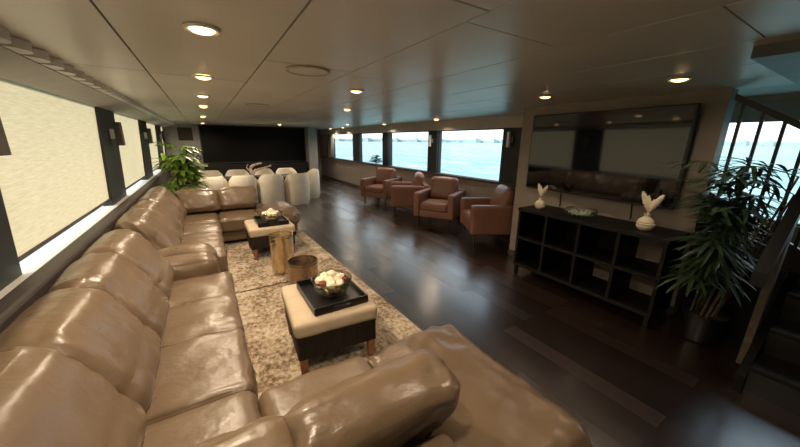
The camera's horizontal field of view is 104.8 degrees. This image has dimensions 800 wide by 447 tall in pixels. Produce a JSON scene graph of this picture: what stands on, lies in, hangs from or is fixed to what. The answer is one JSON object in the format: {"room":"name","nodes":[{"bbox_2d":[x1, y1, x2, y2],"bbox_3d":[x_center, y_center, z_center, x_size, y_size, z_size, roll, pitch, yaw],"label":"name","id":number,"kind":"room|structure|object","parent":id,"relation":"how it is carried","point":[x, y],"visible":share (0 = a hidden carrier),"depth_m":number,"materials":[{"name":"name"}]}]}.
{"room":"ship interior","nodes":[
{"label":"ship interior","id":0,"kind":"room"},
{"bbox_2d":[0,189,21,290],"bbox_3d":[-1.952,-0.128,1.228,0.142,1.128,1.030,-9,18,-31],"label":"trim","id":1,"kind":"structure","parent":0,"point":[10,269],"depth_m":1.69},
{"bbox_2d":[0,118,11,155],"bbox_3d":[-2.002,-0.465,1.464,0.115,0.280,0.120,-9,18,-31],"label":"wall sconce","id":2,"kind":"object","parent":1,"relation":"attached to","point":[5,150],"visible":1,"depth_m":1.52,"materials":[{"name":"metal"}]},
{"bbox_2d":[94,106,126,205],"bbox_3d":[-3.638,-0.847,3.845,0.142,1.128,0.800,-9,18,-31],"label":"trim","id":3,"kind":"structure","parent":0,"point":[112,163],"depth_m":3.73,"materials":[{"name":"wood"}]},
{"bbox_2d":[109,122,125,145],"bbox_3d":[-3.526,-1.115,3.831,0.115,0.280,0.120,-9,18,-31],"label":"wall sconce","id":4,"kind":"object","parent":3,"relation":"attached to","point":[116,133],"visible":1,"depth_m":3.79,"materials":[{"name":"metal"}]},
{"bbox_2d":[138,120,152,179],"bbox_3d":[-5.152,-1.493,6.196,0.142,1.128,0.900,-9,18,-31],"label":"trim","id":5,"kind":"structure","parent":0,"point":[148,170],"depth_m":6.05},
{"bbox_2d":[144,128,152,142],"bbox_3d":[-4.977,-1.734,6.084,0.115,0.280,0.120,-9,18,-31],"label":"wall sconce","id":6,"kind":"object","parent":5,"relation":"attached to","point":[148,135],"visible":0.93,"depth_m":6.04,"materials":[{"name":"metal"}]},
{"bbox_2d":[155,125,164,168],"bbox_3d":[-6.535,-2.082,8.343,0.142,1.128,1.100,-9,18,-31],"label":"trim","id":7,"kind":"structure","parent":0,"point":[157,128],"depth_m":8.09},
{"bbox_2d":[164,124,300,189],"bbox_3d":[-5.514,-2.331,10.793,4.320,2.105,0.150,-9,18,-31],"label":"wall","id":8,"kind":"structure","parent":0,"point":[171,134],"depth_m":9.77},
{"bbox_2d":[0,26,173,124],"bbox_3d":[-3.929,-1.751,4.747,0.070,0.046,11.510,-9,18,-31],"label":"trim","id":9,"kind":"structure","parent":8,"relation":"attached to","point":[20,46],"depth_m":1.83,"materials":[{"name":"paint"}]},
{"bbox_2d":[177,127,192,139],"bbox_3d":[-6.781,-2.827,9.724,0.380,0.390,0.038,-9,18,-31],"label":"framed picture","id":10,"kind":"object","parent":8,"relation":"attached to","point":[184,133],"visible":1,"depth_m":9.70,"materials":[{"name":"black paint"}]},
{"bbox_2d":[198,125,305,163],"bbox_3d":[-5.028,-2.774,10.823,3.350,1.215,0.105,-9,18,-31],"label":"video screen","id":11,"kind":"object","parent":8,"relation":"attached to","point":[219,143],"visible":0.99,"depth_m":10.69,"materials":[{"name":"black"}]},
{"bbox_2d":[316,130,321,176],"bbox_3d":[-3.657,-2.954,13.191,1.150,2.105,2.100,-9,18,-31],"label":"wall","id":12,"kind":"structure","parent":0,"point":[317,131],"depth_m":14.19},
{"bbox_2d":[304,127,318,169],"bbox_3d":[-3.398,-2.566,11.756,0.320,2.103,0.700,-9,18,-31],"label":"trim","id":13,"kind":"structure","parent":12,"relation":"attached to","point":[310,132],"depth_m":11.41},
{"bbox_2d":[320,134,335,157],"bbox_3d":[-3.207,-3.421,13.567,0.142,0.956,1.650,-9,18,-31],"label":"trim","id":14,"kind":"structure","parent":12,"relation":"attached to","point":[323,138],"depth_m":13.53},
{"bbox_2d":[0,0,799,129],"bbox_3d":[-1.685,-2.090,5.848,5.740,0.085,16.900,-9,18,-31],"label":"ceiling","id":15,"kind":"structure","parent":0,"point":[412,61],"depth_m":1.58,"materials":[{"name":"paint"}]},
{"bbox_2d":[182,22,220,35],"bbox_3d":[-0.826,-0.805,1.286,0.140,0.024,0.140,-9,18,-31],"label":"recessed light","id":16,"kind":"object","parent":15,"relation":"in","point":[203,29],"visible":1,"depth_m":1.26,"materials":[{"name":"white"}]},
{"bbox_2d":[188,26,215,34],"bbox_3d":[-0.826,-0.804,1.286,0.100,0.023,0.100,-9,18,-31],"label":"diffuser","id":17,"kind":"object","parent":16,"relation":"attached to","point":[200,30],"depth_m":1.27,"materials":[{"name":"white"}]},
{"bbox_2d":[285,65,329,76],"bbox_3d":[-0.611,-1.014,2.050,0.290,0.015,0.290,-9,18,-31],"label":"ceiling speaker","id":18,"kind":"object","parent":15,"relation":"attached to","point":[302,70],"visible":1,"depth_m":2.02,"materials":[{"name":"plastic"}]},
{"bbox_2d":[288,68,326,75],"bbox_3d":[-0.611,-1.015,2.050,0.256,0.009,0.256,-9,18,-31],"label":"grille","id":19,"kind":"object","parent":18,"relation":"attached to","point":[297,71],"depth_m":2.05,"materials":[{"name":"plastic"}]},
{"bbox_2d":[667,77,692,81],"bbox_3d":[1.973,-1.014,2.176,0.140,0.024,0.140,-9,18,-31],"label":"recessed light","id":20,"kind":"object","parent":15,"relation":"in","point":[676,79],"visible":1,"depth_m":2.15,"materials":[{"name":"white"}]},
{"bbox_2d":[750,39,799,84],"bbox_3d":[3.204,-0.724,1.193,2.310,0.055,2.100,-9,18,-31],"label":"trim","id":21,"kind":"structure","parent":15,"relation":"attached to","point":[783,58],"depth_m":1.46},
{"bbox_2d":[173,176,799,446],"bbox_3d":[-1.741,0.009,6.389,5.820,0.060,16.900,-9,18,-31],"label":"floor","id":22,"kind":"structure","parent":0,"point":[629,384],"depth_m":2.78,"materials":[{"name":"brown wood"}]},
{"bbox_2d":[150,142,211,192],"bbox_3d":[-4.188,-0.751,5.948,0.993,1.588,1.114,-9,18,-31],"label":"potted plant","id":23,"kind":"object","parent":22,"relation":"on","point":[191,176],"visible":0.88,"depth_m":5.79,"materials":[{"name":"green plant"}]},
{"bbox_2d":[113,186,300,272],"bbox_3d":[-2.363,-0.004,4.441,2.136,0.960,2.984,-9,18,-31],"label":"sectional sofa","id":24,"kind":"object","parent":22,"relation":"on","point":[187,221],"visible":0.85,"depth_m":4.28,"materials":[{"name":"beige leather"}]},
{"bbox_2d":[113,208,180,249],"bbox_3d":[-2.531,0.159,3.128,0.465,0.598,0.728,-9,18,-31],"label":"cushion","id":25,"kind":"object","parent":24,"relation":"on","point":[162,235],"depth_m":2.95,"materials":[{"name":"beige leather"}]},
{"bbox_2d":[128,200,182,242],"bbox_3d":[-2.833,0.032,3.593,0.457,0.591,0.675,-9,18,-31],"label":"cushion","id":26,"kind":"object","parent":24,"relation":"on","point":[157,207],"depth_m":3.54,"materials":[{"name":"beige leather"}]},
{"bbox_2d":[137,193,184,231],"bbox_3d":[-3.128,-0.098,4.055,0.457,0.584,0.711,-9,18,-31],"label":"cushion","id":27,"kind":"object","parent":24,"relation":"on","point":[166,202],"depth_m":4.00,"materials":[{"name":"beige leather"}]},
{"bbox_2d":[143,186,186,218],"bbox_3d":[-3.462,-0.239,4.575,0.465,0.590,0.829,-9,18,-31],"label":"cushion","id":28,"kind":"object","parent":24,"relation":"on","point":[179,200],"depth_m":4.58,"materials":[{"name":"beige leather"}]},
{"bbox_2d":[175,188,220,213],"bbox_3d":[-3.299,-0.364,5.049,0.635,0.411,0.338,-9,18,-31],"label":"cushion","id":29,"kind":"object","parent":24,"relation":"on","point":[199,200],"depth_m":4.97,"materials":[{"name":"beige leather"}]},
{"bbox_2d":[185,212,219,223],"bbox_3d":[-3.284,-0.002,4.884,0.742,0.242,0.917,-9,18,-31],"label":"seat cushion","id":30,"kind":"object","parent":24,"relation":"on","point":[193,217],"depth_m":4.79,"materials":[{"name":"beige leather"}]},
{"bbox_2d":[181,231,224,244],"bbox_3d":[-2.598,0.294,3.817,0.750,0.247,0.587,-9,18,-31],"label":"seat cushion","id":31,"kind":"object","parent":24,"relation":"on","point":[196,237],"depth_m":3.82,"materials":[{"name":"beige leather"}]},
{"bbox_2d":[183,222,222,235],"bbox_3d":[-2.891,0.168,4.274,0.754,0.252,0.629,-9,18,-31],"label":"seat cushion","id":32,"kind":"object","parent":24,"relation":"on","point":[195,227],"depth_m":4.25,"materials":[{"name":"beige leather"}]},
{"bbox_2d":[207,242,227,271],"bbox_3d":[-2.320,0.410,3.389,0.749,0.248,0.550,-9,18,-31],"label":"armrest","id":33,"kind":"object","parent":24,"relation":"on","point":[219,246],"depth_m":3.36,"materials":[{"name":"beige leather"}]},
{"bbox_2d":[217,186,257,210],"bbox_3d":[-2.812,-0.440,5.338,0.620,0.408,0.339,-9,18,-31],"label":"cushion","id":34,"kind":"object","parent":24,"relation":"on","point":[233,198],"depth_m":5.24,"materials":[{"name":"beige leather"}]},
{"bbox_2d":[218,209,258,231],"bbox_3d":[-2.749,-0.091,5.239,0.600,0.241,0.861,-9,18,-31],"label":"seat cushion","id":35,"kind":"object","parent":24,"relation":"on","point":[231,220],"depth_m":4.92,"materials":[{"name":"beige leather"}]},
{"bbox_2d":[254,201,300,223],"bbox_3d":[-2.272,-0.188,5.618,0.729,0.292,1.066,-9,18,-31],"label":"cushion","id":36,"kind":"object","parent":24,"relation":"on","point":[290,212],"depth_m":5.38,"materials":[{"name":"beige leather"}]},
{"bbox_2d":[200,170,222,176],"bbox_3d":[-5.047,-0.982,8.246,0.636,0.827,0.608,-9,18,-31],"label":"dining chair","id":37,"kind":"object","parent":22,"relation":"on","point":[209,173],"visible":0.04,"depth_m":8.36,"materials":[{"name":"beige fabric"}]},
{"bbox_2d":[198,176,227,189],"bbox_3d":[-4.377,-0.706,7.243,0.636,0.827,0.608,-9,18,-31],"label":"dining chair","id":38,"kind":"object","parent":22,"relation":"on","point":[218,182],"visible":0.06,"depth_m":6.97,"materials":[{"name":"beige fabric"}]},
{"bbox_2d":[225,169,249,186],"bbox_3d":[-4.486,-1.067,8.584,0.636,0.827,0.608,-9,18,-31],"label":"dining chair","id":39,"kind":"object","parent":22,"relation":"on","point":[237,172],"visible":0.1,"depth_m":8.68,"materials":[{"name":"beige fabric"}]},
{"bbox_2d":[228,175,258,203],"bbox_3d":[-3.833,-0.788,7.570,0.636,0.827,0.608,-9,18,-31],"label":"dining chair","id":40,"kind":"object","parent":22,"relation":"on","point":[246,180],"visible":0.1,"depth_m":7.28,"materials":[{"name":"beige fabric"}]},
{"bbox_2d":[223,174,287,197],"bbox_3d":[-3.940,-0.900,8.227,2.360,0.700,0.720,-9,18,-31],"label":"dining table","id":41,"kind":"object","parent":22,"relation":"on","point":[227,178],"visible":0.02,"depth_m":8.12,"materials":[{"name":"black paint"}]},
{"bbox_2d":[246,162,270,176],"bbox_3d":[-3.714,-1.431,8.140,0.623,0.375,0.180,-9,18,-31],"label":"driftwood sculpture","id":42,"kind":"object","parent":41,"relation":"on","point":[258,163],"visible":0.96,"depth_m":8.05,"materials":[{"name":"brown wood"}]},
{"bbox_2d":[204,161,308,175],"bbox_3d":[-4.949,-1.720,10.947,3.320,0.855,0.460,-9,18,-31],"label":"base cabinet","id":43,"kind":"object","parent":22,"relation":"on","point":[300,166],"visible":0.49,"depth_m":10.72,"materials":[{"name":"black wood"}]},
{"bbox_2d":[253,169,273,194],"bbox_3d":[-3.926,-1.152,8.922,0.636,0.827,0.608,-9,18,-31],"label":"dining chair","id":44,"kind":"object","parent":22,"relation":"on","point":[263,171],"visible":0.09,"depth_m":9.03,"materials":[{"name":"beige fabric"}]},
{"bbox_2d":[253,169,273,180],"bbox_3d":[-3.964,-1.192,8.975,0.636,0.777,0.453,-9,18,-31],"label":"chair back","id":45,"kind":"object","parent":44,"relation":"in","point":[264,171],"depth_m":9.03,"materials":[{"name":"beige fabric"}]},
{"bbox_2d":[258,174,285,203],"bbox_3d":[-3.279,-0.866,7.881,0.636,0.827,0.608,-9,18,-31],"label":"dining chair","id":46,"kind":"object","parent":22,"relation":"on","point":[271,187],"visible":0.84,"depth_m":7.64,"materials":[{"name":"beige fabric"}]},
{"bbox_2d":[224,230,346,292],"bbox_3d":[-1.861,0.442,4.624,1.394,0.013,2.160,-9,18,-31],"label":"rug","id":47,"kind":"object","parent":22,"relation":"on","point":[248,273],"visible":0.47,"depth_m":4.24,"materials":[{"name":"carpet"}]},
{"bbox_2d":[244,219,294,259],"bbox_3d":[-1.961,0.193,4.650,0.615,0.450,0.675,-9,18,-31],"label":"ottoman","id":48,"kind":"object","parent":47,"relation":"on","point":[258,238],"visible":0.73,"depth_m":4.32,"materials":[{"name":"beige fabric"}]},
{"bbox_2d":[244,219,294,237],"bbox_3d":[-1.959,0.036,4.608,0.615,0.125,0.675,-9,18,-31],"label":"cushion","id":49,"kind":"object","parent":48,"relation":"on","point":[252,229],"depth_m":4.34,"materials":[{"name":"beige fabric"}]},
{"bbox_2d":[253,215,288,227],"bbox_3d":[-1.922,-0.052,4.583,0.414,0.058,0.514,-9,18,-31],"label":"serving tray","id":50,"kind":"object","parent":48,"relation":"on","point":[283,220],"visible":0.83,"depth_m":4.45,"materials":[{"name":"black paint"}]},
{"bbox_2d":[259,210,281,221],"bbox_3d":[-1.908,-0.102,4.566,0.314,0.136,0.314,-9,18,-31],"label":"glass bowl","id":51,"kind":"object","parent":50,"relation":"on","point":[280,211],"visible":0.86,"depth_m":4.51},
{"bbox_2d":[268,230,293,274],"bbox_3d":[-1.496,0.367,3.923,0.290,0.500,0.290,-9,18,-31],"label":"table","id":52,"kind":"object","parent":47,"relation":"on","point":[281,242],"visible":0.97,"depth_m":3.82,"materials":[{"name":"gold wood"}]},
{"bbox_2d":[276,168,296,173],"bbox_3d":[-3.374,-1.235,9.255,0.636,0.827,0.608,-9,18,-31],"label":"dining chair","id":53,"kind":"object","parent":22,"relation":"on","point":[279,170],"visible":0.08,"depth_m":9.35,"materials":[{"name":"beige fabric"}]},
{"bbox_2d":[0,229,590,446],"bbox_3d":[-0.787,0.669,1.996,2.140,0.958,2.972,-9,18,-31],"label":"sectional sofa","id":54,"kind":"object","parent":22,"relation":"on","point":[131,345],"visible":1,"depth_m":1.33,"materials":[{"name":"beige leather"}]},
{"bbox_2d":[0,346,145,446],"bbox_3d":[-1.103,0.771,0.906,0.457,0.594,0.840,-9,18,-31],"label":"cushion","id":55,"kind":"object","parent":54,"relation":"on","point":[51,396],"depth_m":1.03,"materials":[{"name":"beige leather"}]},
{"bbox_2d":[0,287,160,412],"bbox_3d":[-1.441,0.621,1.436,0.460,0.588,0.708,-9,18,-31],"label":"cushion","id":56,"kind":"object","parent":54,"relation":"on","point":[108,333],"depth_m":1.34,"materials":[{"name":"beige leather"}]},
{"bbox_2d":[45,252,169,339],"bbox_3d":[-1.736,0.497,1.888,0.459,0.586,0.680,-9,18,-31],"label":"cushion","id":57,"kind":"object","parent":54,"relation":"on","point":[123,278],"depth_m":1.81,"materials":[{"name":"beige leather"}]},
{"bbox_2d":[80,229,174,298],"bbox_3d":[-2.041,0.369,2.360,0.459,0.591,0.729,-9,18,-31],"label":"cushion","id":58,"kind":"object","parent":54,"relation":"on","point":[127,244],"depth_m":2.27,"materials":[{"name":"beige leather"}]},
{"bbox_2d":[141,391,261,446],"bbox_3d":[-0.812,1.055,1.044,0.745,0.241,0.915,-9,18,-31],"label":"seat cushion","id":59,"kind":"object","parent":54,"relation":"on","point":[199,419],"depth_m":1.36,"materials":[{"name":"beige leather"}]},
{"bbox_2d":[169,272,235,307],"bbox_3d":[-1.775,0.646,2.539,0.753,0.253,0.554,-9,18,-31],"label":"seat cushion","id":60,"kind":"object","parent":54,"relation":"on","point":[190,288],"depth_m":2.54,"materials":[{"name":"beige leather"}]},
{"bbox_2d":[146,328,258,426],"bbox_3d":[-1.202,0.888,1.657,0.756,0.250,0.630,-9,18,-31],"label":"seat cushion","id":61,"kind":"object","parent":54,"relation":"on","point":[198,369],"depth_m":1.62,"materials":[{"name":"beige leather"}]},
{"bbox_2d":[161,294,244,348],"bbox_3d":[-1.497,0.759,2.113,0.747,0.247,0.586,-9,18,-31],"label":"seat cushion","id":62,"kind":"object","parent":54,"relation":"on","point":[208,315],"depth_m":2.09,"materials":[{"name":"beige leather"}]},
{"bbox_2d":[185,416,294,446],"bbox_3d":[-0.588,0.791,0.840,0.662,0.408,0.341,-9,18,-31],"label":"cushion","id":63,"kind":"object","parent":54,"relation":"on","point":[267,431],"depth_m":0.87,"materials":[{"name":"beige leather"}]},
{"bbox_2d":[258,356,424,446],"bbox_3d":[-0.246,0.978,1.356,0.598,0.249,0.868,-9,18,-31],"label":"seat cushion","id":64,"kind":"object","parent":54,"relation":"on","point":[278,400],"depth_m":1.54,"materials":[{"name":"beige leather"}]},
{"bbox_2d":[284,349,459,446],"bbox_3d":[-0.109,0.713,1.133,0.658,0.410,0.340,-9,18,-31],"label":"cushion","id":65,"kind":"object","parent":54,"relation":"on","point":[410,397],"depth_m":1.00,"materials":[{"name":"beige leather"}]},
{"bbox_2d":[367,324,590,446],"bbox_3d":[0.314,0.912,1.605,0.731,0.293,1.058,-9,18,-31],"label":"cushion","id":66,"kind":"object","parent":54,"relation":"on","point":[496,407],"depth_m":1.41,"materials":[{"name":"beige leather"}]},
{"bbox_2d":[284,173,309,204],"bbox_3d":[-2.725,-0.944,8.193,0.636,0.827,0.608,-9,18,-31],"label":"dining chair","id":67,"kind":"object","parent":22,"relation":"on","point":[297,185],"visible":1,"depth_m":7.96,"materials":[{"name":"beige fabric"}]},
{"bbox_2d":[307,169,319,198],"bbox_3d":[-2.663,-1.172,9.047,0.608,0.827,0.636,-9,18,-31],"label":"dining chair","id":68,"kind":"object","parent":22,"relation":"on","point":[314,179],"visible":0.52,"depth_m":8.88,"materials":[{"name":"beige fabric"}]},
{"bbox_2d":[236,269,421,397],"bbox_3d":[-0.683,0.931,2.843,1.445,0.013,2.160,-9,18,-31],"label":"rug","id":69,"kind":"object","parent":22,"relation":"on","point":[271,348],"visible":0.25,"depth_m":2.67,"materials":[{"name":"carpet"}]},
{"bbox_2d":[287,255,317,284],"bbox_3d":[-1.032,0.584,3.304,0.310,0.410,0.310,-9,18,-31],"label":"table","id":70,"kind":"object","parent":69,"relation":"on","point":[301,267],"visible":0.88,"depth_m":3.18,"materials":[{"name":"brown wood"}]},
{"bbox_2d":[281,274,376,374],"bbox_3d":[-0.588,0.781,2.510,0.615,0.450,0.675,-7,17,-27],"label":"ottoman","id":71,"kind":"object","parent":69,"relation":"on","point":[312,336],"visible":0.69,"depth_m":2.22,"materials":[{"name":"beige leather"}]},
{"bbox_2d":[281,274,376,338],"bbox_3d":[-0.586,0.624,2.468,0.615,0.125,0.675,-7,17,-27],"label":"cushion","id":72,"kind":"object","parent":71,"relation":"on","point":[304,324],"depth_m":2.21,"materials":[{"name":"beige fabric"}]},
{"bbox_2d":[296,271,367,315],"bbox_3d":[-0.549,0.536,2.442,0.414,0.058,0.514,-9,18,-31],"label":"serving tray","id":73,"kind":"object","parent":71,"relation":"on","point":[318,304],"visible":0.78,"depth_m":2.34,"materials":[{"name":"black paint"}]},
{"bbox_2d":[311,269,351,296],"bbox_3d":[-0.535,0.486,2.426,0.314,0.136,0.314,-9,18,-31],"label":"glass bowl","id":74,"kind":"object","parent":73,"relation":"on","point":[318,289],"visible":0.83,"depth_m":2.35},
{"bbox_2d":[326,280,336,290],"bbox_3d":[-0.516,0.469,2.330,0.084,0.070,0.085,-2,15,-9],"label":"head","id":75,"kind":"object","parent":74,"relation":"in","point":[330,285],"visible":0.99,"depth_m":2.30},
{"bbox_2d":[360,167,401,205],"bbox_3d":[-0.499,-1.028,8.356,0.840,0.950,0.860,9,17,28],"label":"armchair","id":76,"kind":"object","parent":22,"relation":"on","point":[379,186],"visible":0.83,"depth_m":8.18,"materials":[{"name":"leather"}]},
{"bbox_2d":[365,184,382,193],"bbox_3d":[-0.555,-0.946,8.274,0.583,0.187,0.616,9,17,28],"label":"seat cushion","id":77,"kind":"object","parent":76,"relation":"on","point":[369,188],"depth_m":8.05,"materials":[{"name":"leather"}]},
{"bbox_2d":[375,167,395,183],"bbox_3d":[-0.404,-1.303,8.461,0.591,0.470,0.288,9,17,28],"label":"cushion","id":78,"kind":"object","parent":76,"relation":"on","point":[382,173],"depth_m":8.37,"materials":[{"name":"leather"}]},
{"bbox_2d":[391,172,428,214],"bbox_3d":[0.212,-0.740,7.309,0.860,0.950,0.840,0,15,-2],"label":"armchair","id":79,"kind":"object","parent":22,"relation":"on","point":[402,193],"visible":0.67,"depth_m":6.93,"materials":[{"name":"leather"}]},
{"bbox_2d":[411,172,423,185],"bbox_3d":[0.410,-0.972,7.257,0.288,0.470,0.591,0,15,-2],"label":"cushion","id":80,"kind":"object","parent":79,"relation":"on","point":[418,179],"depth_m":6.99,"materials":[{"name":"leather"}]},
{"bbox_2d":[413,176,465,229],"bbox_3d":[0.821,-0.459,6.287,0.840,0.950,0.860,8,17,26],"label":"armchair","id":81,"kind":"object","parent":22,"relation":"on","point":[442,199],"visible":0.93,"depth_m":6.10,"materials":[{"name":"leather"}]},
{"bbox_2d":[420,198,447,212],"bbox_3d":[0.769,-0.377,6.203,0.583,0.187,0.616,8,17,26],"label":"seat cushion","id":82,"kind":"object","parent":81,"relation":"on","point":[427,205],"depth_m":6.00,"materials":[{"name":"leather"}]},
{"bbox_2d":[429,176,458,199],"bbox_3d":[0.910,-0.736,6.395,0.591,0.470,0.288,8,17,26],"label":"cushion","id":83,"kind":"object","parent":81,"relation":"on","point":[441,187],"depth_m":6.30,"materials":[{"name":"leather"}]},
{"bbox_2d":[460,184,514,245],"bbox_3d":[1.539,-0.178,5.266,0.860,0.950,0.840,0,15,-2],"label":"armchair","id":84,"kind":"object","parent":22,"relation":"on","point":[493,215],"visible":0.89,"depth_m":4.91,"materials":[{"name":"leather"}]},
{"bbox_2d":[462,209,470,223],"bbox_3d":[1.424,-0.122,5.277,0.616,0.187,0.583,0,15,-2],"label":"seat cushion","id":85,"kind":"object","parent":84,"relation":"on","point":[465,212],"depth_m":5.29,"materials":[{"name":"leather"}]},
{"bbox_2d":[489,184,514,204],"bbox_3d":[1.737,-0.411,5.214,0.288,0.470,0.591,0,15,-2],"label":"cushion","id":86,"kind":"object","parent":84,"relation":"on","point":[503,194],"depth_m":5.01,"materials":[{"name":"leather"}]},
{"bbox_2d":[513,205,689,327],"bbox_3d":[2.067,0.359,3.444,0.465,0.865,1.520,-9,18,-31],"label":"cube shelf","id":87,"kind":"object","parent":22,"relation":"on","point":[554,244],"visible":0.92,"depth_m":3.28,"materials":[{"name":"black wood"}]},
{"bbox_2d":[564,206,597,217],"bbox_3d":[1.994,-0.122,3.400,0.330,0.085,0.330,-9,18,-31],"label":"glass bowl","id":88,"kind":"object","parent":87,"relation":"on","point":[566,209],"visible":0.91,"depth_m":3.37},
{"bbox_2d":[636,213,655,230],"bbox_3d":[2.300,-0.014,2.881,0.148,0.151,0.148,-9,18,-31],"label":"vase","id":89,"kind":"object","parent":87,"relation":"on","point":[645,223],"visible":1,"depth_m":2.84,"materials":[{"name":"beige ceramic"}]},
{"bbox_2d":[642,191,664,214],"bbox_3d":[2.311,-0.177,2.834,0.062,0.227,0.173,-9,18,-33],"label":"bunch","id":90,"kind":"object","parent":89,"relation":"on","point":[649,205],"visible":1,"depth_m":2.83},
{"bbox_2d":[655,157,799,345],"bbox_3d":[2.462,0.268,2.443,0.833,1.567,0.891,8,17,25],"label":"potted palm","id":91,"kind":"object","parent":22,"relation":"on","point":[703,324],"visible":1,"depth_m":2.31,"materials":[{"name":"green plant"}]},
{"bbox_2d":[679,302,731,345],"bbox_3d":[2.636,0.882,2.685,0.310,0.260,0.310,-9,18,-31],"label":"pot","id":92,"kind":"object","parent":91,"relation":"attached to","point":[699,327],"depth_m":2.60,"materials":[{"name":"black paint"}]},
{"bbox_2d":[677,94,799,415],"bbox_3d":[3.056,0.126,2.052,1.900,2.057,1.670,-9,18,-31],"label":"staircase","id":93,"kind":"structure","parent":22,"relation":"on","point":[768,357],"depth_m":2.19,"materials":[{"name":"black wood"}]},
{"bbox_2d":[321,157,799,277],"bbox_3d":[0.728,-0.821,7.690,0.120,0.920,16.600,-9,18,-31],"label":"wall","id":94,"kind":"structure","parent":0,"point":[351,172],"depth_m":9.96,"materials":[{"name":"paint"}]},
{"bbox_2d":[327,134,334,157],"bbox_3d":[-2.894,-3.228,12.868,0.045,0.957,1.049,-9,18,-31],"label":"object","id":95,"kind":"object","parent":94,"relation":"hanging from","point":[332,135],"visible":1,"depth_m":12.69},
{"bbox_2d":[352,133,362,161],"bbox_3d":[-1.511,-2.697,10.933,0.142,0.956,0.520,-9,18,-31],"label":"trim","id":96,"kind":"structure","parent":94,"relation":"attached to","point":[355,137],"depth_m":10.84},
{"bbox_2d":[382,132,389,165],"bbox_3d":[-0.376,-2.213,9.172,0.142,0.956,0.360,-9,18,-31],"label":"trim","id":97,"kind":"structure","parent":94,"relation":"attached to","point":[385,135],"depth_m":9.10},
{"bbox_2d":[322,175,457,218],"bbox_3d":[-0.652,-0.974,9.811,0.015,0.090,11.400,-9,18,-31],"label":"baseboard","id":98,"kind":"structure","parent":94,"relation":"attached to","point":[335,179],"depth_m":12.37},
{"bbox_2d":[390,131,427,170],"bbox_3d":[0.227,-1.954,8.247,0.070,0.970,1.930,-9,18,-31],"label":"window","id":99,"kind":"structure","parent":94,"relation":"in","point":[411,131],"depth_m":8.90,"materials":[{"name":"clear glass"}]},
{"bbox_2d":[321,156,515,186],"bbox_3d":[-0.657,-1.816,9.607,0.055,0.042,11.350,-9,18,-31],"label":"trim","id":100,"kind":"structure","parent":94,"relation":"attached to","point":[440,174],"depth_m":7.13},
{"bbox_2d":[427,131,441,172],"bbox_3d":[0.819,-1.704,7.317,0.142,0.956,0.350,-9,18,-31],"label":"trim","id":101,"kind":"structure","parent":94,"relation":"attached to","point":[432,160],"depth_m":7.24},
{"bbox_2d":[437,128,503,181],"bbox_3d":[1.409,-1.450,6.412,0.070,0.970,1.890,-9,18,-31],"label":"window","id":102,"kind":"structure","parent":94,"relation":"in","point":[440,131],"depth_m":6.98,"materials":[{"name":"clear glass"}]},
{"bbox_2d":[499,128,521,183],"bbox_3d":[2.465,-1.002,4.761,0.142,0.956,2.150,-9,18,-31],"label":"trim","id":103,"kind":"structure","parent":94,"relation":"attached to","point":[509,155],"depth_m":5.45,"materials":[{"name":"wood"}]},
{"bbox_2d":[509,88,738,314],"bbox_3d":[2.551,-0.380,3.828,0.850,2.105,1.990,-9,18,-31],"label":"wall","id":104,"kind":"structure","parent":0,"point":[716,108],"depth_m":3.08,"materials":[{"name":"paint"}]},
{"bbox_2d":[319,93,799,134],"bbox_3d":[0.735,-2.307,7.286,0.140,0.220,16.600,-9,18,-31],"label":"trim","id":105,"kind":"structure","parent":104,"relation":"attached to","point":[508,121],"depth_m":6.43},
{"bbox_2d":[526,103,700,209],"bbox_3d":[2.157,-0.764,3.429,0.098,0.925,1.660,-7,17,-27],"label":"television","id":106,"kind":"object","parent":104,"relation":"attached to","point":[618,155],"visible":1,"depth_m":3.19,"materials":[{"name":"black paint"}]},
{"bbox_2d":[730,99,799,122],"bbox_3d":[3.849,-0.896,2.324,0.048,0.185,3.350,-9,18,-31],"label":"trim","id":107,"kind":"structure","parent":104,"relation":"attached to","point":[791,108],"depth_m":2.88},
{"bbox_3d":[-3.553,-0.413,3.702,0.140,2.110,14.400,-9,18,-31],"label":"wall","id":108,"kind":"structure","parent":0,"visible":0},
{"bbox_2d":[0,78,110,261],"bbox_3d":[-2.810,-0.532,2.586,0.066,1.068,2.320,-9,18,-31],"label":"roller shade","id":109,"kind":"object","parent":108,"relation":"attached to","point":[53,177],"visible":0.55,"depth_m":2.25,"materials":[{"name":"fabric"}]},
{"bbox_2d":[0,44,170,126],"bbox_3d":[-3.360,-1.395,3.550,0.275,0.120,14.390,-9,18,-31],"label":"trim","id":110,"kind":"structure","parent":108,"relation":"attached to","point":[15,67],"depth_m":2.19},
{"bbox_2d":[0,167,173,333],"bbox_3d":[-3.356,-0.166,3.897,0.100,0.335,14.400,-9,18,-31],"label":"trim","id":111,"kind":"structure","parent":108,"relation":"attached to","point":[37,284],"depth_m":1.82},
{"bbox_2d":[114,113,145,189],"bbox_3d":[-4.366,-1.196,5.002,0.066,1.068,2.060,-9,18,-31],"label":"roller shade","id":112,"kind":"object","parent":108,"relation":"attached to","point":[130,153],"visible":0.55,"depth_m":4.97,"materials":[{"name":"fabric"}]},
{"bbox_2d":[146,122,158,170],"bbox_3d":[-5.801,-1.808,7.230,0.066,1.068,1.660,-9,18,-31],"label":"roller shade","id":113,"kind":"object","parent":108,"relation":"attached to","point":[153,149],"visible":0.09,"depth_m":7.32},
{"label":"outside","id":114,"kind":"structure","parent":0,"visible":0},
{"bbox_2d":[335,141,799,222],"bbox_3d":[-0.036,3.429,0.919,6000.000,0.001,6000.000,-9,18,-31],"label":"sea","id":115,"kind":"structure","parent":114,"point":[478,160],"depth_m":72.73,"materials":[{"name":"liquid"}]},
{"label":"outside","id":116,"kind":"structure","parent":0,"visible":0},
{"bbox_2d":[335,138,799,146],"bbox_3d":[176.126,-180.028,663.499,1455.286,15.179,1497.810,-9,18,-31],"label":"shore","id":117,"kind":"structure","parent":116,"point":[726,143],"depth_m":1078.80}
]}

